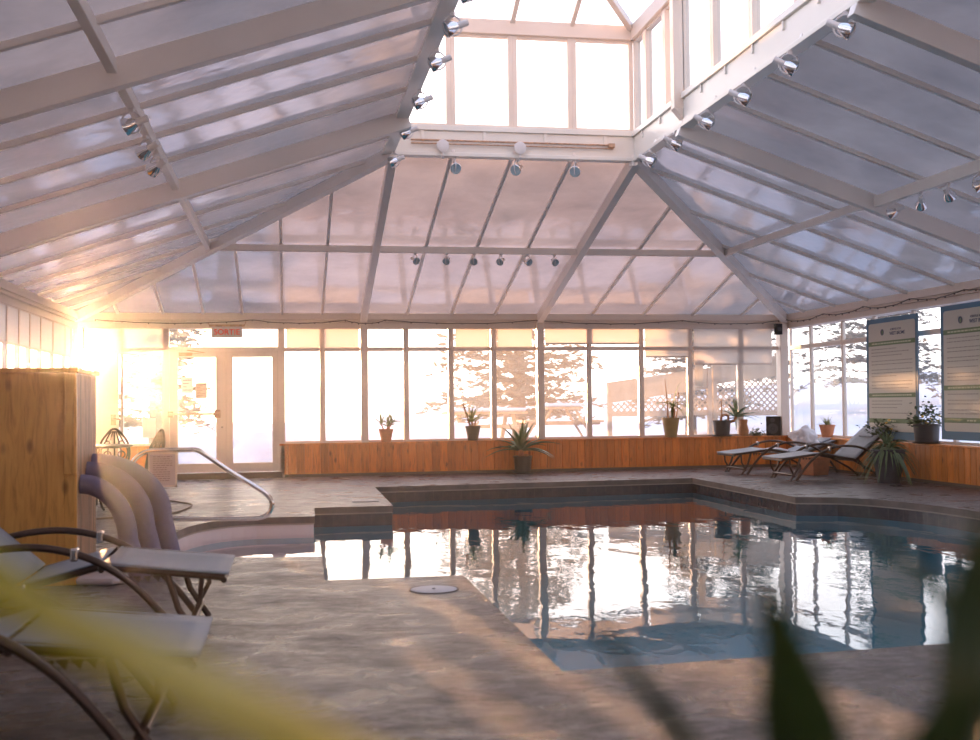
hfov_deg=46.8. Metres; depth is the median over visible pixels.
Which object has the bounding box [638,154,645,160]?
socket
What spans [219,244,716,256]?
purlin
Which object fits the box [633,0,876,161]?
beam
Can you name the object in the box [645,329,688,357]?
roller blind
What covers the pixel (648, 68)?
window
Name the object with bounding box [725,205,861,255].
purlin
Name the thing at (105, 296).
rafter
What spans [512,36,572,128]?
window
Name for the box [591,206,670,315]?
rafter
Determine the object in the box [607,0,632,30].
rafter
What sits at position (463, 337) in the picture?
roller blind
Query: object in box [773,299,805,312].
rafter
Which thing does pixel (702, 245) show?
rafter
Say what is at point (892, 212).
spotlight
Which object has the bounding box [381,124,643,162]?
beam
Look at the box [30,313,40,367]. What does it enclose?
window
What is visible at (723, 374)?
lattice screen
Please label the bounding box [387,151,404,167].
spotlight
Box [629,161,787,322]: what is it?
rafter
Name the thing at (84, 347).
window
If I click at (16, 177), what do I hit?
rafter
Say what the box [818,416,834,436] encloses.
grass plant
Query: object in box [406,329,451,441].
window
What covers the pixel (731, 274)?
rafter
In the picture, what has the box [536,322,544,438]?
post
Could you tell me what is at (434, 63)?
spotlight
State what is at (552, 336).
roller blind
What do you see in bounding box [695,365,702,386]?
sheet
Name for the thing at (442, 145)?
light
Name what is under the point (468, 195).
ceiling
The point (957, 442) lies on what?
window
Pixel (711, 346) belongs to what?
roller blind
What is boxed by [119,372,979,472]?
ground
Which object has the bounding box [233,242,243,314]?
rafter
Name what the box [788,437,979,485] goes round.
wall
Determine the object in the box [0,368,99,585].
wooden cabinet
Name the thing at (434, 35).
beam
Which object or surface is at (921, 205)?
spotlight
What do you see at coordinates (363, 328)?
post
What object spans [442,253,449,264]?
spotlight
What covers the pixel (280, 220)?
rafter
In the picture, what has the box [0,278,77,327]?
trim
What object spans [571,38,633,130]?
window
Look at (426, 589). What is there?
drain cover
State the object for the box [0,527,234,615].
sun lounger
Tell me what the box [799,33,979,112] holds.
rafter
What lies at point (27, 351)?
window
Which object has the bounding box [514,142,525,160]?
light
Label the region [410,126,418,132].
socket
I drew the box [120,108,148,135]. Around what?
spotlight
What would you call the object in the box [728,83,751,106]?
spotlight
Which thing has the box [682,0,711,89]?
window
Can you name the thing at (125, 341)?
roller blind
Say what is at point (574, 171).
spotlight
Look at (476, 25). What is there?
trim
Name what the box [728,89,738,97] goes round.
socket
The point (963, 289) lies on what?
string lights
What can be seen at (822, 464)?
terracotta planter
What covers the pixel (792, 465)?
baseboard
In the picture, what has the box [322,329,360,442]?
window
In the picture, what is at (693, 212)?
rafter
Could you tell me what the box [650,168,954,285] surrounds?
rafter
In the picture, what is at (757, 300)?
rafter
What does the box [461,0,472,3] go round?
spotlight
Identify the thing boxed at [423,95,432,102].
socket
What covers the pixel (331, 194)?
rafter
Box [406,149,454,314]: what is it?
rafter
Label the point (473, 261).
spotlight
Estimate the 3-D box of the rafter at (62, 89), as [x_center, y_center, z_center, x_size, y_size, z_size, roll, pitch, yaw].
[-2.517,-2.077,7.868,4.890,1.826,0.110,0,-2,-10]
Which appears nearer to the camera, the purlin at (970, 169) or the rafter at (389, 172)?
the purlin at (970, 169)
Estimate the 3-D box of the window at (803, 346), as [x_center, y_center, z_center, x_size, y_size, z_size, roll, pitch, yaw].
[5.803,0.204,21.118,0.072,2.035,0.866,0,-2,-10]
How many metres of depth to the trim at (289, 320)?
20.14 m
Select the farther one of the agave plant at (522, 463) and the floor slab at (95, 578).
the agave plant at (522, 463)
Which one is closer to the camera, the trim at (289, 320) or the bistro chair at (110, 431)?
the bistro chair at (110, 431)
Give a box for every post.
[73,322,79,367]
[360,320,368,441]
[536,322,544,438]
[669,0,683,119]
[776,321,789,434]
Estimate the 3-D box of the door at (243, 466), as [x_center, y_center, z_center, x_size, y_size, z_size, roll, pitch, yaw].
[-4.134,0.725,19.702,0.880,2.080,0.070,0,-2,-10]
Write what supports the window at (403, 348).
in the wall at (413, 457)
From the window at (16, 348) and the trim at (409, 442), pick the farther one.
the trim at (409, 442)
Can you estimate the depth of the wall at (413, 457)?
20.40 m
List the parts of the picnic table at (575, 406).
leg, leg, leg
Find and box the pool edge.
[208,491,970,544]
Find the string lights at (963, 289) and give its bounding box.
[788,289,979,321]
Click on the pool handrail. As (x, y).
(136, 457)
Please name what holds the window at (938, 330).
in the wall at (944, 464)
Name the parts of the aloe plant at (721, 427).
pot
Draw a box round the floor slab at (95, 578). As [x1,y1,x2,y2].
[76,571,127,584]
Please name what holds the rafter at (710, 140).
on the trim at (969, 295)
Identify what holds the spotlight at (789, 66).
attached to the beam at (781, 34)
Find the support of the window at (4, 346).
in the wall
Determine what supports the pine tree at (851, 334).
on the ground
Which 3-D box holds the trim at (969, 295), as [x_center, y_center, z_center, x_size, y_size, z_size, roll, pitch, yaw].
[7.866,-1.299,9.152,0.280,0.260,25.170,0,-2,-10]
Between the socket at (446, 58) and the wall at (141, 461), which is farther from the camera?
the wall at (141, 461)
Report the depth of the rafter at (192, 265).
18.36 m
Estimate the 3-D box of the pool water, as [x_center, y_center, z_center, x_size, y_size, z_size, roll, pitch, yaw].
[1.143,2.427,11.688,8.616,1.210,12.436,0,-2,-10]
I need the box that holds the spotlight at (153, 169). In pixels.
[145,153,166,176]
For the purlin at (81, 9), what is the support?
attached to the rafter at (62, 89)
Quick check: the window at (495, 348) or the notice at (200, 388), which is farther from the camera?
the window at (495, 348)
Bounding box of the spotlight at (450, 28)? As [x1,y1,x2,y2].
[442,12,468,37]
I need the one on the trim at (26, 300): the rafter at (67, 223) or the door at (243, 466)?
the rafter at (67, 223)
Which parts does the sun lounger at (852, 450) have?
leg, leg, foot rail, seat rail, leg, leg, rail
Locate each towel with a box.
[760,447,787,452]
[787,425,819,445]
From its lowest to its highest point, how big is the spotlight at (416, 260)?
0.182 m
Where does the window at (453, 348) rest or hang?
in the wall at (413, 457)
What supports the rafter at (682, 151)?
on the trim at (969, 295)
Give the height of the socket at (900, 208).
0.084 m
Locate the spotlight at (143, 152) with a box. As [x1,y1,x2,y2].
[135,135,159,160]
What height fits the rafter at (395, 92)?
1.684 m
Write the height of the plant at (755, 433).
0.261 m
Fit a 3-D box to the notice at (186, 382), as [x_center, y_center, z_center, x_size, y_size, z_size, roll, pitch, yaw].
[-5.220,0.261,19.513,0.200,0.280,0.004,0,-2,-10]
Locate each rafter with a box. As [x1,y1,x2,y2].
[0,0,188,52]
[0,0,432,124]
[0,18,431,150]
[0,55,417,185]
[0,86,405,214]
[0,112,411,254]
[0,136,387,257]
[0,159,365,276]
[17,201,286,288]
[38,236,218,296]
[54,267,161,303]
[68,294,108,309]
[76,151,390,321]
[113,304,118,313]
[153,284,163,313]
[191,264,203,314]
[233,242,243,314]
[279,219,283,314]
[321,193,332,314]
[360,148,396,322]
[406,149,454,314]
[450,151,514,314]
[494,153,575,314]
[510,0,519,23]
[537,154,639,322]
[570,0,581,25]
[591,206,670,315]
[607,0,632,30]
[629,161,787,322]
[642,242,704,315]
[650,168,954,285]
[654,139,979,267]
[675,120,979,254]
[689,209,908,293]
[691,272,733,315]
[714,96,979,204]
[722,244,868,301]
[740,298,759,315]
[749,273,835,306]
[753,67,979,160]
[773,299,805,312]
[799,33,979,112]
[847,0,979,72]
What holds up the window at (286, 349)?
in the wall at (413, 457)
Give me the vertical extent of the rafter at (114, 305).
0.274 m
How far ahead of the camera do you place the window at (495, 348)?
20.51 m
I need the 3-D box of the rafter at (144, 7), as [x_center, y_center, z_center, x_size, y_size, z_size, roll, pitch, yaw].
[-2.389,-2.175,7.010,4.842,1.684,0.050,0,-2,-10]
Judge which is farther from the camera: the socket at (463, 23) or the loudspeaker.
the loudspeaker
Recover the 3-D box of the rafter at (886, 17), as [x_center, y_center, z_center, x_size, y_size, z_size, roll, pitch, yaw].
[5.268,-2.117,9.441,4.841,1.825,0.110,0,-2,-10]
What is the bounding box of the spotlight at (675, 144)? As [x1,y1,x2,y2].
[662,131,682,151]
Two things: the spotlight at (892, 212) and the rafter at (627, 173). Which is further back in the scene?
the rafter at (627, 173)
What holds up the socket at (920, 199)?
attached to the spotlight at (921, 205)
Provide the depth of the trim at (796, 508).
16.13 m
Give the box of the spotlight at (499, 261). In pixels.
[496,254,504,265]
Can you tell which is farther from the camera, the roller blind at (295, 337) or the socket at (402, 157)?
the roller blind at (295, 337)
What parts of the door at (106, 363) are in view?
handle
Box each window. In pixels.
[0,302,6,367]
[7,305,18,367]
[19,309,29,367]
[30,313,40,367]
[41,317,53,367]
[55,322,65,367]
[66,326,72,367]
[82,328,86,349]
[120,328,164,445]
[165,328,281,348]
[282,329,322,443]
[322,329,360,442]
[368,329,406,441]
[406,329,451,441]
[410,34,450,124]
[450,33,512,126]
[451,329,493,440]
[493,329,536,439]
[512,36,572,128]
[544,329,589,438]
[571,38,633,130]
[589,329,641,437]
[633,30,644,129]
[641,329,690,437]
[644,10,664,120]
[663,4,670,104]
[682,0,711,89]
[690,329,740,436]
[711,0,749,67]
[740,329,777,435]
[750,0,795,36]
[789,326,811,430]
[810,321,843,437]
[841,316,872,437]
[873,310,914,441]
[912,304,954,444]
[951,300,979,445]
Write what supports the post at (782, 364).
on the trim at (409, 442)
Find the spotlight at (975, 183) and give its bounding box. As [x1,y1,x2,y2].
[972,172,979,192]
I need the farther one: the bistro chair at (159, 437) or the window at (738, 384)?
the window at (738, 384)
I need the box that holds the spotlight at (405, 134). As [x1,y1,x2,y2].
[399,125,418,139]
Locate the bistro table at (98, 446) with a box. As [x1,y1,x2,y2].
[96,444,132,510]
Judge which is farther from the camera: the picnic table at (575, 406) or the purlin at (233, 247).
the picnic table at (575, 406)
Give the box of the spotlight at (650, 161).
[638,149,656,167]
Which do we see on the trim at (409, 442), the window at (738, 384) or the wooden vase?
the wooden vase
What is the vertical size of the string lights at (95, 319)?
0.098 m
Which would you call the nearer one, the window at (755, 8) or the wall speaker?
the window at (755, 8)
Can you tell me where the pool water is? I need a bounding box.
[186,522,966,670]
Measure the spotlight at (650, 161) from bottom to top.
0.236 m
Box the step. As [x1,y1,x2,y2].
[205,543,316,556]
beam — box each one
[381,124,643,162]
[382,0,458,154]
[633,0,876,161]
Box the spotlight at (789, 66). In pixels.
[772,50,798,76]
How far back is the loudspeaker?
21.25 m
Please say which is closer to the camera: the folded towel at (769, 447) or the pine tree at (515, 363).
the folded towel at (769, 447)
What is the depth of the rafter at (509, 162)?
16.62 m
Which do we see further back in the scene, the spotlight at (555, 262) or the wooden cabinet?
the spotlight at (555, 262)
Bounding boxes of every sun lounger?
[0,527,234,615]
[0,609,212,739]
[717,437,837,474]
[762,427,886,480]
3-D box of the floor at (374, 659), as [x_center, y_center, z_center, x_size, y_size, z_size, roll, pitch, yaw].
[1.522,1.503,7.882,13.410,0.075,25.670,0,-2,-10]
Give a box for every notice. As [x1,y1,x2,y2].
[142,418,155,437]
[181,377,192,392]
[195,383,206,397]
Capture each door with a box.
[79,352,119,455]
[168,350,224,472]
[226,352,277,471]
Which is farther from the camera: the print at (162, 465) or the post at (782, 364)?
the post at (782, 364)
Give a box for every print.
[153,456,171,480]
[197,384,204,395]
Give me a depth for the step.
12.10 m
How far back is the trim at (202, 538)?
12.59 m
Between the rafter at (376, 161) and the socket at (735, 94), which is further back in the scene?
the rafter at (376, 161)
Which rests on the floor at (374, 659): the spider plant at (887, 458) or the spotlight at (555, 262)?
the spider plant at (887, 458)
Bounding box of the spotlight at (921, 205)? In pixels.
[915,192,927,210]
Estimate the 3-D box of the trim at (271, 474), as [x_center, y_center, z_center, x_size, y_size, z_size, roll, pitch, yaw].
[-4.594,1.827,19.586,1.980,0.100,0.190,0,-2,-10]
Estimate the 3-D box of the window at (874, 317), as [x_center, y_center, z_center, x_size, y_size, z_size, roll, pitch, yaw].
[6.385,0.102,17.858,0.072,2.035,1.168,0,-2,-10]
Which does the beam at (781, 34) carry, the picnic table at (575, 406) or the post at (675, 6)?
the post at (675, 6)
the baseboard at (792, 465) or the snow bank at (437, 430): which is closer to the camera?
the baseboard at (792, 465)
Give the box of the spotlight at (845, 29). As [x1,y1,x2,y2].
[826,11,855,39]
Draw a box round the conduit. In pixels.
[411,138,614,148]
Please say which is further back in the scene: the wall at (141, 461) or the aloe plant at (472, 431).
the aloe plant at (472, 431)
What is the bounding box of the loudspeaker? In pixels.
[766,416,780,435]
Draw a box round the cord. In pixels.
[96,500,192,519]
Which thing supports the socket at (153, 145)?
attached to the spotlight at (143, 152)
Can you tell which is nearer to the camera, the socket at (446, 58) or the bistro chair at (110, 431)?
the socket at (446, 58)
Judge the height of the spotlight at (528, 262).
0.182 m
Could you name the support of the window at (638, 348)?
in the wall at (413, 457)
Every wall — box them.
[122,448,148,467]
[281,437,788,474]
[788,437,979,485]
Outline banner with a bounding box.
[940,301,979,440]
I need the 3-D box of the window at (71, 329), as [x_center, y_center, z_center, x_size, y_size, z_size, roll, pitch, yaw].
[-7.036,-0.203,18.858,0.060,1.070,0.631,0,-2,-10]
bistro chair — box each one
[98,428,130,503]
[145,429,164,469]
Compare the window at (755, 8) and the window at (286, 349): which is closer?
the window at (755, 8)
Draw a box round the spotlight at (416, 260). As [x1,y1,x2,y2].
[411,253,419,264]
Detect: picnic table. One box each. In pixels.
[441,408,534,437]
[516,403,604,436]
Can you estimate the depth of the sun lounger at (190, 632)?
4.04 m
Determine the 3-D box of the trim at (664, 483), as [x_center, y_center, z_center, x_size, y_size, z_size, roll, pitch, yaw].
[1.135,1.666,11.710,8.600,0.017,12.419,0,-2,-10]
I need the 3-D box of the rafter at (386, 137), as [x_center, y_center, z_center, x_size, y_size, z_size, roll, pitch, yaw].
[-3.462,-1.986,13.022,4.842,1.684,0.050,0,-2,-10]
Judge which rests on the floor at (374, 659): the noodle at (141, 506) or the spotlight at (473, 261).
the noodle at (141, 506)
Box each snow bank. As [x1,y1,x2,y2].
[178,436,240,463]
[233,420,327,462]
[418,422,499,438]
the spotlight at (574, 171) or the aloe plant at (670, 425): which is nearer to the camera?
the spotlight at (574, 171)
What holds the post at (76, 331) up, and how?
on the floor at (374, 659)
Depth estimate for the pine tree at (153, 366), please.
30.69 m
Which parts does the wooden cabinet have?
panel, corner trim, panel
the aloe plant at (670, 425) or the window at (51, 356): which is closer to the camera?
the window at (51, 356)
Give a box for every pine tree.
[119,329,215,442]
[415,330,612,436]
[626,330,763,434]
[670,330,835,398]
[789,310,940,398]
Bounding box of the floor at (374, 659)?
[0,466,979,739]
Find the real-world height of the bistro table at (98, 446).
0.789 m
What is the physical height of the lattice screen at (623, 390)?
2.650 m
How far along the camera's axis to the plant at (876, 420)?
17.70 m
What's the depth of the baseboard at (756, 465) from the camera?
20.41 m
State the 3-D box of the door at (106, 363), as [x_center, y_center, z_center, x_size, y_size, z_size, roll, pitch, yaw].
[-6.615,0.738,19.207,0.681,2.080,0.174,0,-2,-10]
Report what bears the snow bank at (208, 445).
on the ground
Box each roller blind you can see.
[0,303,70,357]
[87,328,161,354]
[286,328,320,346]
[325,328,358,346]
[455,329,489,346]
[497,329,531,346]
[545,329,637,344]
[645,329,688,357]
[694,329,771,364]
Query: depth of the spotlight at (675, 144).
13.21 m
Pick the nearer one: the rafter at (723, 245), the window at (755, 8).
the window at (755, 8)
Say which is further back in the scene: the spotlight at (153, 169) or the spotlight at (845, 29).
the spotlight at (153, 169)
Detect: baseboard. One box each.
[285,464,788,476]
[791,464,979,489]
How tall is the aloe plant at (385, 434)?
0.579 m
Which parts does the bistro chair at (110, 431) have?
frame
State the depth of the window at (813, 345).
20.64 m
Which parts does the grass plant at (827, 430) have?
pot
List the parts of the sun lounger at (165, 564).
seat rail, seat rail, foot rail, foot rail, leg, leg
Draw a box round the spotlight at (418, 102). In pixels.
[411,89,432,109]
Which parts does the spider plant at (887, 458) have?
pot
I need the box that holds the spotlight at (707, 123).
[693,109,714,130]
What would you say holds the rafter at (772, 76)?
on the trim at (969, 295)
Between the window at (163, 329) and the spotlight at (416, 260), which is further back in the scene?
the window at (163, 329)
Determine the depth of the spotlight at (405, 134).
12.58 m
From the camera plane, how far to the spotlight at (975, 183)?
11.38 m
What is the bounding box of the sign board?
[866,313,919,440]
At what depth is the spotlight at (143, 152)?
9.56 m
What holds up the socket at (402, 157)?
attached to the spotlight at (393, 161)
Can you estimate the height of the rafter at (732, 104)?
1.683 m
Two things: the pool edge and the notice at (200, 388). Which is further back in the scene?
the notice at (200, 388)
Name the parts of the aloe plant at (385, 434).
pot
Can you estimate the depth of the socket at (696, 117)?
12.22 m
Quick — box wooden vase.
[739,419,748,435]
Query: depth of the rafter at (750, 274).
19.25 m
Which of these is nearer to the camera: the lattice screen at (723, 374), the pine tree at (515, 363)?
the lattice screen at (723, 374)
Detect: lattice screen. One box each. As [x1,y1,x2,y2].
[607,368,712,435]
[711,356,776,433]
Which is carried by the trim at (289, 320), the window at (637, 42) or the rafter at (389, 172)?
the rafter at (389, 172)
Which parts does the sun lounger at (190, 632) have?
foot rail, leg, foot rail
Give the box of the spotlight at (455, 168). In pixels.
[450,157,460,173]
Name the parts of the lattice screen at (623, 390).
post, lattice panel, post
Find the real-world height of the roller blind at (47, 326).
0.540 m
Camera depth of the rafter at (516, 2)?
14.43 m
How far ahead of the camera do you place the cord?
13.56 m
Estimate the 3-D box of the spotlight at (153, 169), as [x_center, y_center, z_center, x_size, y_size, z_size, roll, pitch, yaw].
[-3.018,-1.859,10.275,0.220,0.212,0.139,-2,-2,31]
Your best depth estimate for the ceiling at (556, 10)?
14.53 m
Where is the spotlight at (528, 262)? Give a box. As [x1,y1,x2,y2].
[522,254,531,265]
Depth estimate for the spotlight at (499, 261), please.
17.45 m
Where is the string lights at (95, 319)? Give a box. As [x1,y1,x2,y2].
[95,319,778,324]
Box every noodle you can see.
[79,474,148,580]
[85,461,160,548]
[91,453,179,549]
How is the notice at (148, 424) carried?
attached to the window at (163, 329)
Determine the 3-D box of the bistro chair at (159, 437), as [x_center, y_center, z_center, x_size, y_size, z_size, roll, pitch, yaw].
[-4.359,1.232,14.177,0.570,0.983,0.430,1,-2,-42]
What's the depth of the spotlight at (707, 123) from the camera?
12.22 m
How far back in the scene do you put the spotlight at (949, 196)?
11.93 m
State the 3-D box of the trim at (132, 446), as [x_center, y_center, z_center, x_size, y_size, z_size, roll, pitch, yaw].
[-5.951,1.318,19.400,0.750,0.032,0.270,0,-2,-10]
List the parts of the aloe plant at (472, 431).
pot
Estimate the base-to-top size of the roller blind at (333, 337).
0.360 m
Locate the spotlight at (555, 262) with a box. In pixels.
[551,255,558,265]
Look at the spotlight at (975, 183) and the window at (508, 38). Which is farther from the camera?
the window at (508, 38)
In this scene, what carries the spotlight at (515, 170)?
attached to the beam at (623, 140)
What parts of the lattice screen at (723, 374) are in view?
post, lattice panel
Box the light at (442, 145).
[437,139,448,158]
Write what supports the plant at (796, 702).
on the floor at (374, 659)
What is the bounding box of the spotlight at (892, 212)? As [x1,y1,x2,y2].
[886,201,904,218]
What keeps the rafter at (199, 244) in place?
on the trim at (26, 300)
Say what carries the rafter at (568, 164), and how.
on the trim at (289, 320)
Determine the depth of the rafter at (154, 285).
18.69 m
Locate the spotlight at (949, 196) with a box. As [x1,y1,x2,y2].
[942,183,955,202]
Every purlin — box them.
[66,0,209,249]
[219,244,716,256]
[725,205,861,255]
[873,159,979,206]
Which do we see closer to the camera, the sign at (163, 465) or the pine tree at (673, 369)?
the sign at (163, 465)
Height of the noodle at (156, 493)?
0.914 m
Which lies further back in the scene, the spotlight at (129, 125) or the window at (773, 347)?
the window at (773, 347)
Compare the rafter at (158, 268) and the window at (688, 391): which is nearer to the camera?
the rafter at (158, 268)
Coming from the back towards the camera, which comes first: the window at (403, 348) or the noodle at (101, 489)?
the window at (403, 348)
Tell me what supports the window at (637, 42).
on the beam at (781, 34)
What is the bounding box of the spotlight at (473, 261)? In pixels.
[470,254,477,264]
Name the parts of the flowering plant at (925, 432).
pot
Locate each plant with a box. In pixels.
[0,456,979,739]
[372,411,402,441]
[454,402,493,440]
[487,419,558,473]
[647,382,692,436]
[712,398,760,435]
[749,423,765,435]
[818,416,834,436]
[850,427,920,485]
[856,419,897,440]
[905,395,941,443]
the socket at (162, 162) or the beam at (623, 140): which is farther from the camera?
the beam at (623, 140)
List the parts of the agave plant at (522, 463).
pot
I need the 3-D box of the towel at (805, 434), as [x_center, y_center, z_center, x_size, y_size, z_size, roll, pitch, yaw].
[5.446,1.133,19.581,0.515,0.364,0.440,0,-2,-10]
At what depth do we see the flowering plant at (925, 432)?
16.64 m
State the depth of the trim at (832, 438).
16.46 m
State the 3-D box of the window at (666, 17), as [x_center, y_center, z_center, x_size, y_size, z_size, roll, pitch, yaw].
[2.199,-3.782,13.418,0.090,1.200,0.600,0,-2,-10]
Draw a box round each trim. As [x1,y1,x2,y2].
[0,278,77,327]
[78,313,778,328]
[119,446,149,448]
[164,347,284,476]
[177,471,282,479]
[178,483,975,539]
[178,524,313,550]
[279,435,786,445]
[314,484,974,528]
[450,0,668,40]
[786,279,979,328]
[787,435,979,448]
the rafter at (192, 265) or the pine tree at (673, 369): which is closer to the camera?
the rafter at (192, 265)
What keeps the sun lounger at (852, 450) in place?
on the floor at (374, 659)
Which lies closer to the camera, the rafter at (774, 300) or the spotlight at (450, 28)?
the spotlight at (450, 28)
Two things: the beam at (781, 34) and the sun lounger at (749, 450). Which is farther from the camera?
the sun lounger at (749, 450)
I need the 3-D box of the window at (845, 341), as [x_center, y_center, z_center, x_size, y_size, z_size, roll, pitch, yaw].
[6.187,0.137,18.967,0.072,2.035,1.087,0,-2,-10]
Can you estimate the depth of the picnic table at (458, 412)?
28.08 m
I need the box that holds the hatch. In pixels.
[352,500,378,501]
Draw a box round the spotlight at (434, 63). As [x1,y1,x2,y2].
[428,48,451,71]
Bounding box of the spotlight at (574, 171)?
[569,160,579,176]
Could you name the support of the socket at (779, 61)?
attached to the spotlight at (789, 66)
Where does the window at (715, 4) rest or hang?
on the beam at (781, 34)
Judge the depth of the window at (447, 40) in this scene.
14.47 m
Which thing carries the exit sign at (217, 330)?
hanging from the trim at (289, 320)
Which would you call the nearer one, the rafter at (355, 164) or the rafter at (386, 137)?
the rafter at (386, 137)
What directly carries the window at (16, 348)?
in the wall
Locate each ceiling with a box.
[0,0,979,314]
[463,0,619,24]
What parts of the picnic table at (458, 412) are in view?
leg, leg, leg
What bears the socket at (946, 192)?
attached to the spotlight at (949, 196)
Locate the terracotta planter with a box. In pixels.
[801,456,830,475]
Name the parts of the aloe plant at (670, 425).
pot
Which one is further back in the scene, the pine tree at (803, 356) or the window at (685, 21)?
the pine tree at (803, 356)
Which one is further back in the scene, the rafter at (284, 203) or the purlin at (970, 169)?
the rafter at (284, 203)
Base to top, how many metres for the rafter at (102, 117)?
1.684 m
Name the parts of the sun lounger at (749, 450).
leg, leg, foot rail, seat rail, rail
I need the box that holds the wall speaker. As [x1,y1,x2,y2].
[774,324,781,334]
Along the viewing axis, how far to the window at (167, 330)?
19.57 m
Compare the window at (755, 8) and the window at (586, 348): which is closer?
the window at (755, 8)
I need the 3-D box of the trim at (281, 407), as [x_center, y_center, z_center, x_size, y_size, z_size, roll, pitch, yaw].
[-4.587,0.743,19.626,2.020,2.270,0.140,0,-2,-10]
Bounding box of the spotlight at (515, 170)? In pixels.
[510,159,522,175]
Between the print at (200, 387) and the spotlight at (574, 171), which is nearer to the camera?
the spotlight at (574, 171)
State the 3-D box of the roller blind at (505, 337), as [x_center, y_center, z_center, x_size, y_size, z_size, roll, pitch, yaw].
[0.450,-0.596,20.558,0.640,0.370,0.003,0,-2,-10]
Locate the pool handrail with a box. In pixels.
[129,447,273,520]
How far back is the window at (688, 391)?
21.11 m
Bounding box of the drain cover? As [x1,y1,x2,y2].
[409,585,458,593]
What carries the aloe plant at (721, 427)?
on the trim at (409, 442)
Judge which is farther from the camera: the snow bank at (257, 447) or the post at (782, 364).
the snow bank at (257, 447)
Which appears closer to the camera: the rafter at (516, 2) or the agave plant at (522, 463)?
the rafter at (516, 2)
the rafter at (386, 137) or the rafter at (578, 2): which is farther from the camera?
the rafter at (578, 2)
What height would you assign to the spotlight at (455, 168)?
0.222 m
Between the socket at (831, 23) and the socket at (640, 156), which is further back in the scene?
the socket at (640, 156)
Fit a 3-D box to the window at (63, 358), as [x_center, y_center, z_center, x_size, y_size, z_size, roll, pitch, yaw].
[-6.895,-0.228,18.070,0.060,1.070,0.971,0,-2,-10]
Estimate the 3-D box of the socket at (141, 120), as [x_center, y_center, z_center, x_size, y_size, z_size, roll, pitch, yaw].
[-2.680,-1.917,8.714,0.113,0.088,0.063,-1,-2,1]
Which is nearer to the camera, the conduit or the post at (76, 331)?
the conduit
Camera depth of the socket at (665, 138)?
13.21 m
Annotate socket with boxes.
[134,115,148,125]
[147,141,159,150]
[156,158,166,167]
[397,155,404,161]
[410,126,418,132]
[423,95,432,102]
[441,54,451,62]
[457,19,468,28]
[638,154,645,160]
[662,135,672,143]
[693,114,703,122]
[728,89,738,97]
[772,56,784,66]
[826,19,839,29]
[896,205,904,211]
[918,195,923,203]
[942,187,949,194]
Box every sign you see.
[148,452,176,486]
[208,322,245,337]

